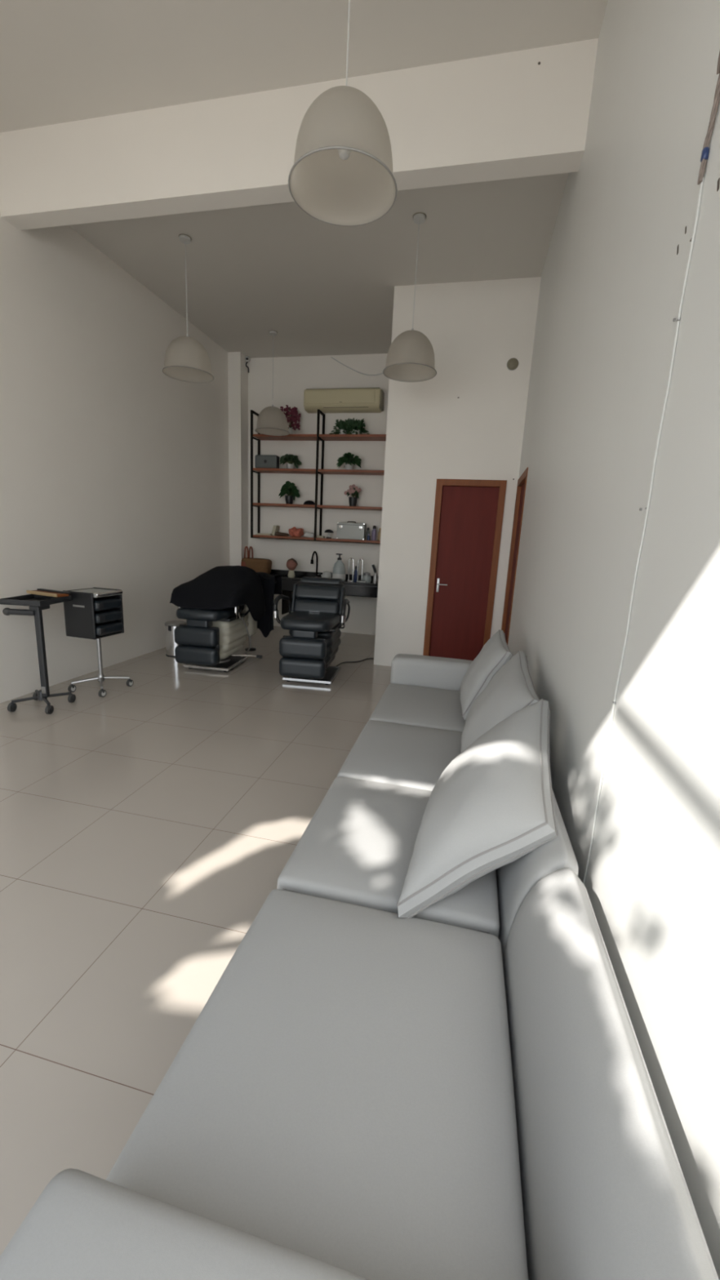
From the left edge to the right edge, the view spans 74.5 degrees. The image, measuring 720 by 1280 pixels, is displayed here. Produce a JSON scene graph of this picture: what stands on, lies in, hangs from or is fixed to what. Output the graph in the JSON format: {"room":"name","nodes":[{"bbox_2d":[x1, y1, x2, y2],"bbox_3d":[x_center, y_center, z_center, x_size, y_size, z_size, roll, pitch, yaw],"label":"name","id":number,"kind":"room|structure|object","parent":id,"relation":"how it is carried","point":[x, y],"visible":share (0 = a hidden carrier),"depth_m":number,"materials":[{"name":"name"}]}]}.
{"room":"salon","nodes":[
{"label":"salon","id":0,"kind":"room"},
{"bbox_2d":[0,211,230,702],"bbox_3d":[-2.678,-2.143,6.062,0.150,4.600,4.760,5,12,12],"label":"wall","id":1,"kind":"structure","parent":0,"point":[114,470],"depth_m":5.01,"materials":[{"name":"white paint"}]},
{"bbox_2d":[227,351,248,565],"bbox_3d":[-2.051,-2.415,8.023,0.215,4.370,0.270,5,12,12],"label":"column","id":2,"kind":"structure","parent":1,"relation":"attached to","point":[237,371],"depth_m":7.80,"materials":[{"name":"white paint"}]},
{"bbox_2d":[0,38,598,230],"bbox_3d":[-0.940,-3.573,3.486,4.878,0.565,0.175,5,12,12],"label":"beam","id":3,"kind":"structure","parent":1,"relation":"attached to","point":[508,115],"depth_m":3.33,"materials":[{"name":"white paint"}]},
{"bbox_2d":[0,626,391,1255],"bbox_3d":[-1.136,0.750,4.180,5.200,0.120,8.800,5,12,12],"label":"floor","id":4,"kind":"structure","parent":0,"point":[146,826],"depth_m":2.34,"materials":[{"name":"beige tile"}]},
{"bbox_2d":[0,594,75,714],"bbox_3d":[-2.836,0.107,4.212,0.439,0.962,0.542,3,12,2],"label":"trolley","id":5,"kind":"object","parent":4,"relation":"on","point":[37,603],"visible":0.99,"depth_m":4.09,"materials":[{"name":"grey metal"}]},
{"bbox_2d":[0,594,71,610],"bbox_3d":[-2.851,-0.336,4.183,0.424,0.087,0.470,5,12,12],"label":"tray","id":6,"kind":"object","parent":5,"relation":"on","point":[36,602],"depth_m":4.05,"materials":[{"name":"grey metal"}]},
{"bbox_2d":[26,588,71,597],"bbox_3d":[-2.841,-0.431,4.325,0.435,0.040,0.121,8,13,22],"label":"wooden board","id":7,"kind":"object","parent":5,"relation":"on","point":[43,592],"visible":1,"depth_m":4.29,"materials":[{"name":"brown wood"}]},
{"bbox_2d":[62,586,133,697],"bbox_3d":[-2.568,0.005,4.656,0.408,1.000,0.434,6,12,15],"label":"trolley","id":8,"kind":"object","parent":4,"relation":"on","point":[92,613],"visible":1,"depth_m":4.45,"materials":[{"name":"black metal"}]},
{"bbox_2d":[73,588,122,597],"bbox_3d":[-2.528,-0.452,4.523,0.371,0.043,0.342,5,12,12],"label":"tray","id":9,"kind":"object","parent":8,"relation":"on","point":[83,593],"depth_m":4.46,"materials":[{"name":"silver metal"}]},
{"bbox_2d":[164,620,186,657],"bbox_3d":[-2.390,-0.026,6.159,0.274,0.450,0.283,5,12,12],"label":"waste bin","id":10,"kind":"object","parent":4,"relation":"on","point":[170,626],"visible":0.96,"depth_m":6.05,"materials":[{"name":"silver metal"}]},
{"bbox_2d":[173,604,262,671],"bbox_3d":[-1.649,-0.254,5.776,0.836,1.125,1.275,4,12,8],"label":"barber chair","id":11,"kind":"object","parent":4,"relation":"on","point":[210,638],"visible":0.66,"depth_m":5.27,"materials":[{"name":"black leather"}]},
{"bbox_2d":[169,565,266,621],"bbox_3d":[-1.646,-0.559,5.670,0.823,0.640,1.061,4,12,8],"label":"cape","id":12,"kind":"object","parent":11,"relation":"on","point":[221,587],"visible":1,"depth_m":5.45,"materials":[{"name":"black fabric"}]},
{"bbox_2d":[244,580,276,651],"bbox_3d":[-1.357,-0.337,6.521,0.475,1.005,0.150,5,12,12],"label":"stand","id":13,"kind":"object","parent":4,"relation":"on","point":[251,649],"visible":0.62,"depth_m":6.61,"materials":[{"name":"black plastic"}]},
{"bbox_2d":[256,572,281,637],"bbox_3d":[-1.367,-0.489,6.426,0.546,0.860,0.308,5,12,12],"label":"cape","id":14,"kind":"object","parent":13,"relation":"hanging from","point":[265,624],"visible":0.38,"depth_m":6.29,"materials":[{"name":"black fabric"}]},
{"bbox_2d":[272,576,350,684],"bbox_3d":[-0.531,-0.112,5.370,0.806,1.125,1.035,4,12,7],"label":"barber chair","id":15,"kind":"object","parent":4,"relation":"on","point":[317,617],"visible":1,"depth_m":5.14,"materials":[{"name":"black leather"}]},
{"bbox_2d":[336,657,373,666],"bbox_3d":[-0.085,0.185,6.179,0.857,0.253,0.176,-9,17,-44],"label":"power cord","id":16,"kind":"object","parent":4,"relation":"on","point":[367,658],"visible":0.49,"depth_m":6.24,"materials":[{"name":"black plastic"}]},
{"bbox_2d":[0,867,719,1279],"bbox_3d":[0.030,1.063,0.982,0.969,0.715,1.159,5,12,12],"label":"sofa","id":17,"kind":"object","parent":4,"relation":"on","point":[359,1092],"visible":1,"depth_m":0.91,"materials":[{"name":"grey fabric"}]},
{"bbox_2d":[105,888,528,1279],"bbox_3d":[-0.028,1.024,1.151,0.766,0.205,0.847,5,12,12],"label":"seat cushion","id":18,"kind":"object","parent":17,"relation":"on","point":[348,1093],"depth_m":0.98,"materials":[{"name":"grey fabric"}]},
{"bbox_2d":[277,653,578,959],"bbox_3d":[0.458,0.690,2.823,0.963,0.715,2.668,5,12,12],"label":"sofa","id":19,"kind":"object","parent":4,"relation":"on","point":[357,848],"visible":0.54,"depth_m":1.95,"materials":[{"name":"grey fabric"}]},
{"bbox_2d":[277,776,499,937],"bbox_3d":[0.156,0.863,1.948,0.766,0.206,0.788,5,12,12],"label":"seat cushion","id":20,"kind":"object","parent":19,"relation":"on","point":[357,848],"depth_m":1.75,"materials":[{"name":"grey fabric"}]},
{"bbox_2d":[337,720,462,791],"bbox_3d":[0.329,0.710,2.701,0.766,0.206,0.792,5,12,12],"label":"seat cushion","id":21,"kind":"object","parent":19,"relation":"on","point":[391,752],"depth_m":2.61,"materials":[{"name":"grey fabric"}]},
{"bbox_2d":[368,683,465,732],"bbox_3d":[0.511,0.550,3.490,0.766,0.206,0.862,5,12,12],"label":"seat cushion","id":22,"kind":"object","parent":19,"relation":"on","point":[433,705],"depth_m":3.36,"materials":[{"name":"grey fabric"}]},
{"bbox_2d":[396,698,557,918],"bbox_3d":[0.467,0.565,1.760,0.460,0.527,0.858,6,13,16],"label":"cushion","id":23,"kind":"object","parent":19,"relation":"on","point":[491,806],"visible":1,"depth_m":1.56,"materials":[{"name":"grey fabric"}]},
{"bbox_2d":[459,629,513,719],"bbox_3d":[0.879,0.222,3.324,0.324,0.495,0.731,5,12,12],"label":"cushion","id":24,"kind":"object","parent":19,"relation":"on","point":[495,652],"visible":0.88,"depth_m":3.19,"materials":[{"name":"grey fabric"}]},
{"bbox_2d":[460,650,540,753],"bbox_3d":[0.743,0.374,2.573,0.349,0.502,0.815,5,12,12],"label":"cushion","id":25,"kind":"object","parent":19,"relation":"on","point":[511,689],"visible":0.66,"depth_m":2.40,"materials":[{"name":"grey fabric"}]},
{"bbox_2d":[0,0,608,358],"bbox_3d":[-0.879,-3.748,3.156,5.100,0.380,8.900,5,12,12],"label":"ceiling","id":26,"kind":"structure","parent":0,"point":[326,289],"depth_m":3.54,"materials":[{"name":"paint"}]},
{"bbox_2d":[162,233,213,382],"bbox_3d":[-1.725,-3.305,4.718,0.499,1.219,0.499,5,12,12],"label":"pendant lamp","id":27,"kind":"object","parent":26,"relation":"hanging from","point":[186,360],"visible":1,"depth_m":4.67,"materials":[{"name":"white plastic"}]},
{"bbox_2d":[244,355,250,373],"bbox_3d":[-1.806,-4.433,7.615,0.083,0.247,0.097,5,12,12],"label":"security camera","id":28,"kind":"object","parent":26,"relation":"attached to","point":[247,358],"visible":1,"depth_m":7.59,"materials":[{"name":"grey plastic"}]},
{"bbox_2d":[254,330,289,435],"bbox_3d":[-1.246,-3.672,6.771,0.499,1.314,0.499,5,12,12],"label":"pendant lamp","id":29,"kind":"object","parent":26,"relation":"hanging from","point":[271,420],"visible":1,"depth_m":6.72,"materials":[{"name":"grey ceramic"}]},
{"bbox_2d":[288,0,397,226],"bbox_3d":[-0.044,-2.764,2.021,0.499,1.449,0.499,5,12,12],"label":"pendant lamp","id":30,"kind":"object","parent":26,"relation":"hanging from","point":[340,174],"visible":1,"depth_m":2.21,"materials":[{"name":"white plastic"}]},
{"bbox_2d":[382,212,436,382],"bbox_3d":[0.491,-3.085,4.265,0.499,1.249,0.499,5,12,12],"label":"pendant lamp","id":31,"kind":"object","parent":26,"relation":"hanging from","point":[411,355],"visible":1,"depth_m":4.22,"materials":[{"name":"grey ceramic"}]},
{"bbox_2d":[248,353,389,635],"bbox_3d":[-0.727,-2.339,7.968,3.130,4.370,0.180,5,12,12],"label":"wall","id":32,"kind":"structure","parent":0,"point":[292,375],"depth_m":7.77,"materials":[{"name":"white paint"}]},
{"bbox_2d":[250,408,386,544],"bbox_3d":[-0.539,-2.594,7.606,2.481,1.982,0.321,5,12,12],"label":"wall shelving","id":33,"kind":"object","parent":32,"relation":"attached to","point":[317,437],"depth_m":7.59,"materials":[{"name":"brown wood"}]},
{"bbox_2d":[255,533,272,535],"bbox_3d":[-1.594,-1.779,7.978,0.280,0.030,0.180,5,12,12],"label":"folded papers","id":34,"kind":"object","parent":33,"relation":"on","point":[261,534],"visible":0.93,"depth_m":7.90,"materials":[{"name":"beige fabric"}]},
{"bbox_2d":[254,454,279,468],"bbox_3d":[-1.518,-2.903,7.731,0.395,0.215,0.124,5,12,12],"label":"speaker","id":35,"kind":"object","parent":33,"relation":"on","point":[268,461],"visible":0.85,"depth_m":7.67},
{"bbox_2d":[271,525,279,535],"bbox_3d":[-1.426,-1.844,7.984,0.098,0.170,0.140,5,12,12],"label":"packet","id":36,"kind":"object","parent":33,"relation":"on","point":[275,528],"visible":0.72,"depth_m":7.93,"materials":[{"name":"beige paper"}]},
{"bbox_2d":[275,531,288,536],"bbox_3d":[-1.301,-1.774,7.932,0.220,0.067,0.100,5,12,12],"label":"pouch","id":37,"kind":"object","parent":33,"relation":"on","point":[279,534],"visible":0.99,"depth_m":7.89,"materials":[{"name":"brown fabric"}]},
{"bbox_2d":[278,480,300,503],"bbox_3d":[-1.155,-2.416,7.769,0.378,0.372,0.260,5,12,12],"label":"potted plant","id":38,"kind":"object","parent":33,"relation":"on","point":[289,487],"visible":0.99,"depth_m":7.74,"materials":[{"name":"green plant"}]},
{"bbox_2d":[280,404,300,434],"bbox_3d":[-1.112,-3.499,7.560,0.361,0.460,0.122,5,12,12],"label":"flower arrangement","id":39,"kind":"object","parent":33,"relation":"on","point":[293,411],"visible":0.87,"depth_m":7.53,"materials":[{"name":"red plant"}]},
{"bbox_2d":[286,463,293,468],"bbox_3d":[-1.139,-2.812,7.705,0.122,0.085,0.122,5,12,12],"label":"pot","id":40,"kind":"object","parent":33,"relation":"on","point":[288,465],"depth_m":7.66,"materials":[{"name":"grey ceramic"}]},
{"bbox_2d":[280,453,302,468],"bbox_3d":[-1.125,-2.890,7.687,0.382,0.246,0.260,5,12,12],"label":"potted plant","id":41,"kind":"object","parent":33,"relation":"on","point":[291,459],"visible":0.98,"depth_m":7.65,"materials":[{"name":"green plant"}]},
{"bbox_2d":[288,526,303,537],"bbox_3d":[-1.062,-1.799,7.877,0.243,0.161,0.179,5,12,12],"label":"bundle","id":42,"kind":"object","parent":33,"relation":"on","point":[294,531],"visible":0.98,"depth_m":7.82,"materials":[{"name":"fabric"}]},
{"bbox_2d":[303,531,314,537],"bbox_3d":[-0.838,-1.743,7.833,0.190,0.092,0.153,5,12,12],"label":"towel","id":43,"kind":"object","parent":33,"relation":"on","point":[306,534],"visible":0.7,"depth_m":7.77,"materials":[{"name":"white fabric"}]},
{"bbox_2d":[324,528,333,538],"bbox_3d":[-0.510,-1.738,7.757,0.154,0.145,0.134,5,12,12],"label":"ornament","id":44,"kind":"object","parent":33,"relation":"on","point":[328,531],"visible":0.99,"depth_m":7.72,"materials":[{"name":"black plastic"}]},
{"bbox_2d":[336,452,361,469],"bbox_3d":[-0.177,-2.806,7.462,0.429,0.266,0.257,5,12,12],"label":"potted plant","id":45,"kind":"object","parent":33,"relation":"on","point":[348,458],"visible":0.98,"depth_m":7.41,"materials":[{"name":"green plant"}]},
{"bbox_2d":[328,417,369,434],"bbox_3d":[-0.163,-3.315,7.375,0.671,0.268,0.244,5,12,12],"label":"potted fern","id":46,"kind":"object","parent":33,"relation":"on","point":[356,426],"visible":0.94,"depth_m":7.33,"materials":[{"name":"green plant"}]},
{"bbox_2d":[338,429,346,434],"bbox_3d":[-0.269,-3.234,7.409,0.130,0.085,0.130,5,12,12],"label":"pot","id":47,"kind":"object","parent":46,"relation":"on","point":[340,431],"depth_m":7.36,"materials":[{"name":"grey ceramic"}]},
{"bbox_2d":[351,429,359,434],"bbox_3d":[-0.064,-3.215,7.366,0.130,0.085,0.130,5,12,12],"label":"pot","id":48,"kind":"object","parent":46,"relation":"on","point":[357,431],"depth_m":7.31,"materials":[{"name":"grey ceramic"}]},
{"bbox_2d":[336,520,366,540],"bbox_3d":[-0.138,-1.772,7.658,0.458,0.287,0.166,5,12,12],"label":"case","id":49,"kind":"object","parent":33,"relation":"on","point":[349,530],"visible":0.99,"depth_m":7.59,"materials":[{"name":"grey metal"}]},
{"bbox_2d":[343,484,361,506],"bbox_3d":[-0.102,-2.306,7.549,0.245,0.349,0.236,-8,16,-42],"label":"potted flowers","id":50,"kind":"object","parent":33,"relation":"on","point":[353,490],"visible":1,"depth_m":7.51,"materials":[{"name":"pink plant"}]},
{"bbox_2d":[365,527,369,540],"bbox_3d":[0.129,-1.710,7.637,0.060,0.200,0.060,5,12,12],"label":"bottle","id":51,"kind":"object","parent":33,"relation":"on","point":[367,531],"visible":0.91,"depth_m":7.61,"materials":[{"name":"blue plastic"}]},
{"bbox_2d":[371,525,376,540],"bbox_3d":[0.227,-1.718,7.612,0.076,0.235,0.076,5,12,12],"label":"bottle","id":52,"kind":"object","parent":33,"relation":"on","point":[374,531],"visible":0.87,"depth_m":7.59,"materials":[{"name":"purple plastic"}]},
{"bbox_2d":[377,528,381,541],"bbox_3d":[0.324,-1.692,7.595,0.072,0.200,0.072,5,12,12],"label":"bottle","id":53,"kind":"object","parent":33,"relation":"on","point":[380,529],"visible":0.62,"depth_m":7.57,"materials":[{"name":"beige"}]},
{"bbox_2d":[269,568,378,614],"bbox_3d":[-0.734,-0.763,7.937,2.682,0.705,0.487,5,12,12],"label":"cabinet","id":54,"kind":"object","parent":32,"relation":"attached to","point":[353,588],"depth_m":7.76,"materials":[{"name":"black wood"}]},
{"bbox_2d":[240,546,271,573],"bbox_3d":[-1.762,-1.356,8.082,0.492,0.468,0.278,5,12,12],"label":"handbag","id":55,"kind":"object","parent":54,"relation":"on","point":[258,565],"visible":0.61,"depth_m":7.98,"materials":[{"name":"brown leather"}]},
{"bbox_2d":[286,558,297,577],"bbox_3d":[-1.123,-1.193,7.824,0.182,0.318,0.174,5,12,12],"label":"round ornament","id":56,"kind":"object","parent":54,"relation":"on","point":[291,563],"visible":1,"depth_m":7.77,"materials":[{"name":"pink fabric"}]},
{"bbox_2d":[310,551,319,577],"bbox_3d":[-0.755,-1.282,8.025,0.170,0.443,0.059,1,12,-8],"label":"faucet","id":57,"kind":"object","parent":54,"relation":"on","point":[315,552],"visible":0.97,"depth_m":8.00,"materials":[{"name":"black metal"}]},
{"bbox_2d":[269,573,377,586],"bbox_3d":[-0.722,-1.007,7.885,2.682,0.033,0.487,5,12,12],"label":"countertop","id":58,"kind":"structure","parent":54,"relation":"on","point":[283,577],"depth_m":7.66,"materials":[{"name":"black stone"}]},
{"bbox_2d":[322,571,332,577],"bbox_3d":[-0.538,-1.052,7.735,0.156,0.135,0.156,5,12,12],"label":"jar","id":59,"kind":"object","parent":54,"relation":"on","point":[326,574],"visible":0.68,"depth_m":7.67,"materials":[{"name":"white ceramic"}]},
{"bbox_2d":[332,553,345,581],"bbox_3d":[-0.337,-1.182,7.684,0.222,0.430,0.222,5,12,12],"label":"soap dispenser","id":60,"kind":"object","parent":54,"relation":"on","point":[339,569],"visible":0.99,"depth_m":7.62,"materials":[{"name":"grey"}]},
{"bbox_2d":[346,557,354,581],"bbox_3d":[-0.143,-1.137,7.648,0.092,0.375,0.100,5,12,12],"label":"chrome stand","id":61,"kind":"object","parent":54,"relation":"on","point":[350,558],"visible":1,"depth_m":7.64,"materials":[{"name":"silver metal"}]},
{"bbox_2d":[354,565,357,581],"bbox_3d":[-0.069,-1.073,7.665,0.048,0.250,0.048,5,12,12],"label":"bottle","id":62,"kind":"object","parent":54,"relation":"on","point":[355,571],"visible":1,"depth_m":7.65,"materials":[{"name":"blue plastic"}]},
{"bbox_2d":[356,558,363,582],"bbox_3d":[0.003,-1.124,7.617,0.092,0.375,0.100,5,12,12],"label":"chrome stand","id":63,"kind":"object","parent":54,"relation":"on","point":[362,559],"visible":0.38,"depth_m":7.60,"materials":[{"name":"silver metal"}]},
{"bbox_2d":[362,572,371,582],"bbox_3d":[0.111,-1.002,7.575,0.150,0.165,0.150,5,12,12],"label":"glass jar","id":64,"kind":"object","parent":54,"relation":"on","point":[366,577],"visible":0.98,"depth_m":7.52,"materials":[{"name":"grey"}]},
{"bbox_2d":[371,564,377,583],"bbox_3d":[0.231,-1.047,7.496,0.103,0.298,0.072,5,12,12],"label":"spray bottle","id":65,"kind":"object","parent":54,"relation":"on","point":[375,575],"visible":1,"depth_m":7.47,"materials":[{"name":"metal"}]},
{"bbox_2d":[270,568,378,581],"bbox_3d":[-0.668,-1.111,8.095,2.682,0.086,0.022,5,12,12],"label":"backsplash","id":66,"kind":"structure","parent":32,"relation":"attached to","point":[285,572],"depth_m":8.14,"materials":[{"name":"black stone"}]},
{"bbox_2d":[303,387,384,413],"bbox_3d":[-0.256,-3.720,7.364,1.245,0.306,0.228,5,12,12],"label":"air conditioner","id":67,"kind":"object","parent":32,"relation":"attached to","point":[348,400],"visible":1,"depth_m":7.28,"materials":[{"name":"beige plastic"}]},
{"bbox_2d":[306,387,379,389],"bbox_3d":[-0.252,-3.864,7.332,1.160,0.012,0.175,5,12,12],"label":"grille","id":68,"kind":"object","parent":67,"relation":"attached to","point":[346,388],"depth_m":7.21,"materials":[{"name":"brown plastic"}]},
{"bbox_2d":[331,356,382,375],"bbox_3d":[0.111,-4.220,7.289,1.165,0.281,0.012,5,12,12],"label":"wire","id":69,"kind":"object","parent":32,"relation":"attached to","point":[331,357],"visible":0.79,"depth_m":7.34,"materials":[{"name":"grey plastic"}]},
{"bbox_2d":[373,276,541,666],"bbox_3d":[1.249,-1.928,6.497,1.553,4.370,1.920,5,12,12],"label":"wall partition","id":70,"kind":"structure","parent":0,"point":[473,328],"depth_m":5.42,"materials":[{"name":"white paint"}]},
{"bbox_2d":[422,479,506,660],"bbox_3d":[1.241,-0.728,5.757,0.796,2.334,0.113,5,12,12],"label":"door","id":71,"kind":"structure","parent":70,"relation":"in","point":[468,513],"depth_m":5.73,"materials":[{"name":"brown wood"}]},
{"bbox_2d":[506,357,519,370],"bbox_3d":[1.664,-3.009,5.159,0.128,0.128,0.036,5,12,12],"label":"air vent","id":72,"kind":"object","parent":70,"relation":"in","point":[513,363],"visible":1,"depth_m":5.15,"materials":[{"name":"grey plastic"}]},
{"bbox_2d":[507,0,719,1279],"bbox_3d":[1.355,-1.321,3.133,0.150,4.600,8.900,5,12,12],"label":"wall","id":73,"kind":"structure","parent":0,"point":[613,275],"depth_m":1.39,"materials":[{"name":"white paint"}]},
{"bbox_2d":[501,466,528,644],"bbox_3d":[1.672,-0.585,5.170,0.076,2.341,0.938,5,12,12],"label":"door","id":74,"kind":"structure","parent":73,"relation":"in","point":[522,482],"depth_m":5.37,"materials":[{"name":"brown wood"}]},
{"bbox_2d":[582,50,719,884],"bbox_3d":[0.773,-0.075,1.361,0.021,2.751,0.062,10,14,30],"label":"cable","id":75,"kind":"object","parent":73,"relation":"attached to","point":[704,154],"visible":0.99,"depth_m":1.25,"materials":[{"name":"grey plastic"}]},
{"bbox_2d":[716,177,719,191],"bbox_3d":[0.817,-1.035,1.077,0.006,0.028,0.015,5,12,12],"label":"chip","id":76,"kind":"object","parent":73,"relation":"attached to","point":[718,180],"visible":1,"depth_m":1.07,"materials":[{"name":"grey"}]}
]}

